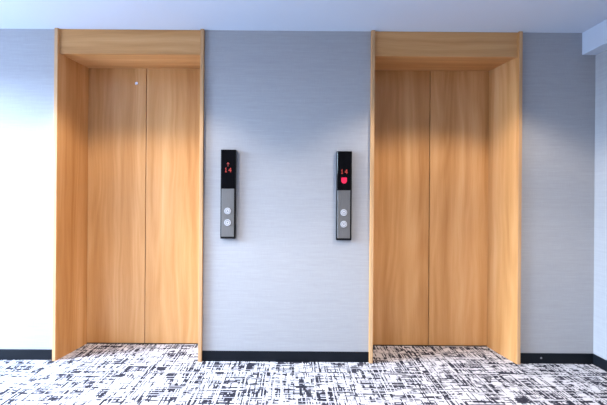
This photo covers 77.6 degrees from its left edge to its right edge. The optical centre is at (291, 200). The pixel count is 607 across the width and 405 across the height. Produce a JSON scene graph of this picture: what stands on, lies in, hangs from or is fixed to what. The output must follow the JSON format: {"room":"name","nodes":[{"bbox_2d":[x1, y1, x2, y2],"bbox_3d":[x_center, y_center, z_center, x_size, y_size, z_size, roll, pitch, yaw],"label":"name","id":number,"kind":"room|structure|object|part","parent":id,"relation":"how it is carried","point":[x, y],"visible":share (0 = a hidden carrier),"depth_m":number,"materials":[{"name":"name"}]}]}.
{"room":"elevator lobby","nodes":[
{"label":"elevator lobby","id":0,"kind":"room"},
{"bbox_2d":[0,29,595,352],"bbox_3d":[-0.467,-0.084,2.680,5.165,2.411,0.080,0,0,0],"label":"wall","id":1,"kind":"structure","parent":0,"point":[287,102],"depth_m":2.64,"materials":[{"name":"paint"}]},
{"bbox_2d":[0,349,51,359],"bbox_3d":[-2.362,1.072,2.636,1.393,0.071,0.008,0,0,0],"label":"baseboard","id":2,"kind":"structure","parent":1,"relation":"attached to","point":[5,354],"depth_m":2.63,"materials":[{"name":"black plastic"}]},
{"bbox_2d":[52,28,204,361],"bbox_3d":[-1.138,-0.038,2.806,1.038,2.310,0.378,0,0,0],"label":"entrance","id":3,"kind":"object","parent":1,"relation":"attached to","point":[128,164],"visible":0.89,"depth_m":2.94,"materials":[{"name":"brown wood"}]},
{"bbox_3d":[-1.374,0.017,2.953,0.468,2.180,0.035,0,0,0],"label":"door panel","id":4,"kind":"part","parent":3,"relation":"part of","materials":[{"name":"brown wood"}]},
{"bbox_3d":[-1.146,1.114,2.966,1.000,0.005,0.058,0,0,0],"label":"sill","id":5,"kind":"part","parent":3,"relation":"part of","materials":[{"name":"brown metal"}]},
{"bbox_3d":[-0.902,0.020,2.953,0.468,2.180,0.035,0,0,0],"label":"door panel","id":6,"kind":"part","parent":3,"relation":"part of","materials":[{"name":"brown wood"}]},
{"bbox_2d":[220,150,236,238],"bbox_3d":[-0.443,-0.044,2.624,0.106,0.618,0.032,0,0,0],"label":"panel","id":7,"kind":"object","parent":1,"relation":"attached to","point":[228,157],"visible":1,"depth_m":2.61,"materials":[{"name":"black"}]},
{"bbox_2d":[202,351,368,361],"bbox_3d":[-0.046,1.089,2.636,1.162,0.071,0.008,0,0,0],"label":"baseboard","id":8,"kind":"structure","parent":1,"relation":"attached to","point":[246,356],"depth_m":2.63,"materials":[{"name":"black plastic"}]},
{"bbox_2d":[336,151,351,239],"bbox_3d":[0.361,-0.033,2.624,0.106,0.618,0.032,0,0,0],"label":"panel","id":9,"kind":"object","parent":1,"relation":"attached to","point":[343,158],"visible":1,"depth_m":2.61,"materials":[{"name":"black"}]},
{"bbox_2d":[369,30,522,364],"bbox_3d":[1.068,-0.022,2.806,1.050,2.310,0.378,0,0,0],"label":"entrance","id":10,"kind":"object","parent":1,"relation":"attached to","point":[446,107],"visible":0.8,"depth_m":2.94,"materials":[{"name":"brown wood"}]},
{"bbox_3d":[0.832,0.033,2.953,0.468,2.180,0.035,0,0,0],"label":"door panel","id":11,"kind":"part","parent":10,"relation":"part of","materials":[{"name":"brown wood"}]},
{"bbox_3d":[1.060,1.131,2.966,1.000,0.005,0.058,0,0,0],"label":"sill","id":12,"kind":"part","parent":10,"relation":"part of","materials":[{"name":"brown metal"}]},
{"bbox_3d":[1.304,0.037,2.953,0.468,2.180,0.035,0,0,0],"label":"door panel","id":13,"kind":"part","parent":10,"relation":"part of","materials":[{"name":"brown wood"}]},
{"bbox_2d":[520,353,592,363],"bbox_3d":[1.846,1.103,2.635,0.522,0.071,0.010,0,0,0],"label":"baseboard","id":14,"kind":"structure","parent":1,"relation":"attached to","point":[525,358],"depth_m":2.63,"materials":[{"name":"black plastic"}]},
{"bbox_2d":[0,344,606,404],"bbox_3d":[-0.476,1.171,0.490,5.365,0.100,5.100,0,0,0],"label":"floor","id":15,"kind":"structure","parent":0,"point":[91,374],"depth_m":2.36,"materials":[{"name":"carpet"}]},
{"bbox_2d":[0,0,606,32],"bbox_3d":[-0.458,-1.240,0.290,5.365,0.100,4.700,0,0,0],"label":"ceiling","id":16,"kind":"structure","parent":0,"point":[527,16],"depth_m":2.41,"materials":[{"name":"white paint"}]},
{"bbox_2d":[593,50,606,359],"bbox_3d":[2.165,-0.014,0.340,0.100,2.311,4.600,0,0,0],"label":"wall","id":17,"kind":"structure","parent":0,"point":[600,194],"depth_m":2.59,"materials":[{"name":"paint"}]},
{"bbox_2d":[582,19,606,54],"bbox_3d":[2.076,-1.093,0.340,0.094,0.154,4.600,0,0,0],"label":"trim","id":18,"kind":"structure","parent":17,"relation":"attached to","point":[594,40],"depth_m":2.54,"materials":[{"name":"white paint"}]},
{"bbox_2d":[593,354,606,370],"bbox_3d":[2.103,1.105,0.336,0.008,0.071,4.592,0,0,0],"label":"baseboard","id":19,"kind":"structure","parent":17,"relation":"attached to","point":[598,361],"depth_m":2.57,"materials":[{"name":"black plastic"}]}
]}

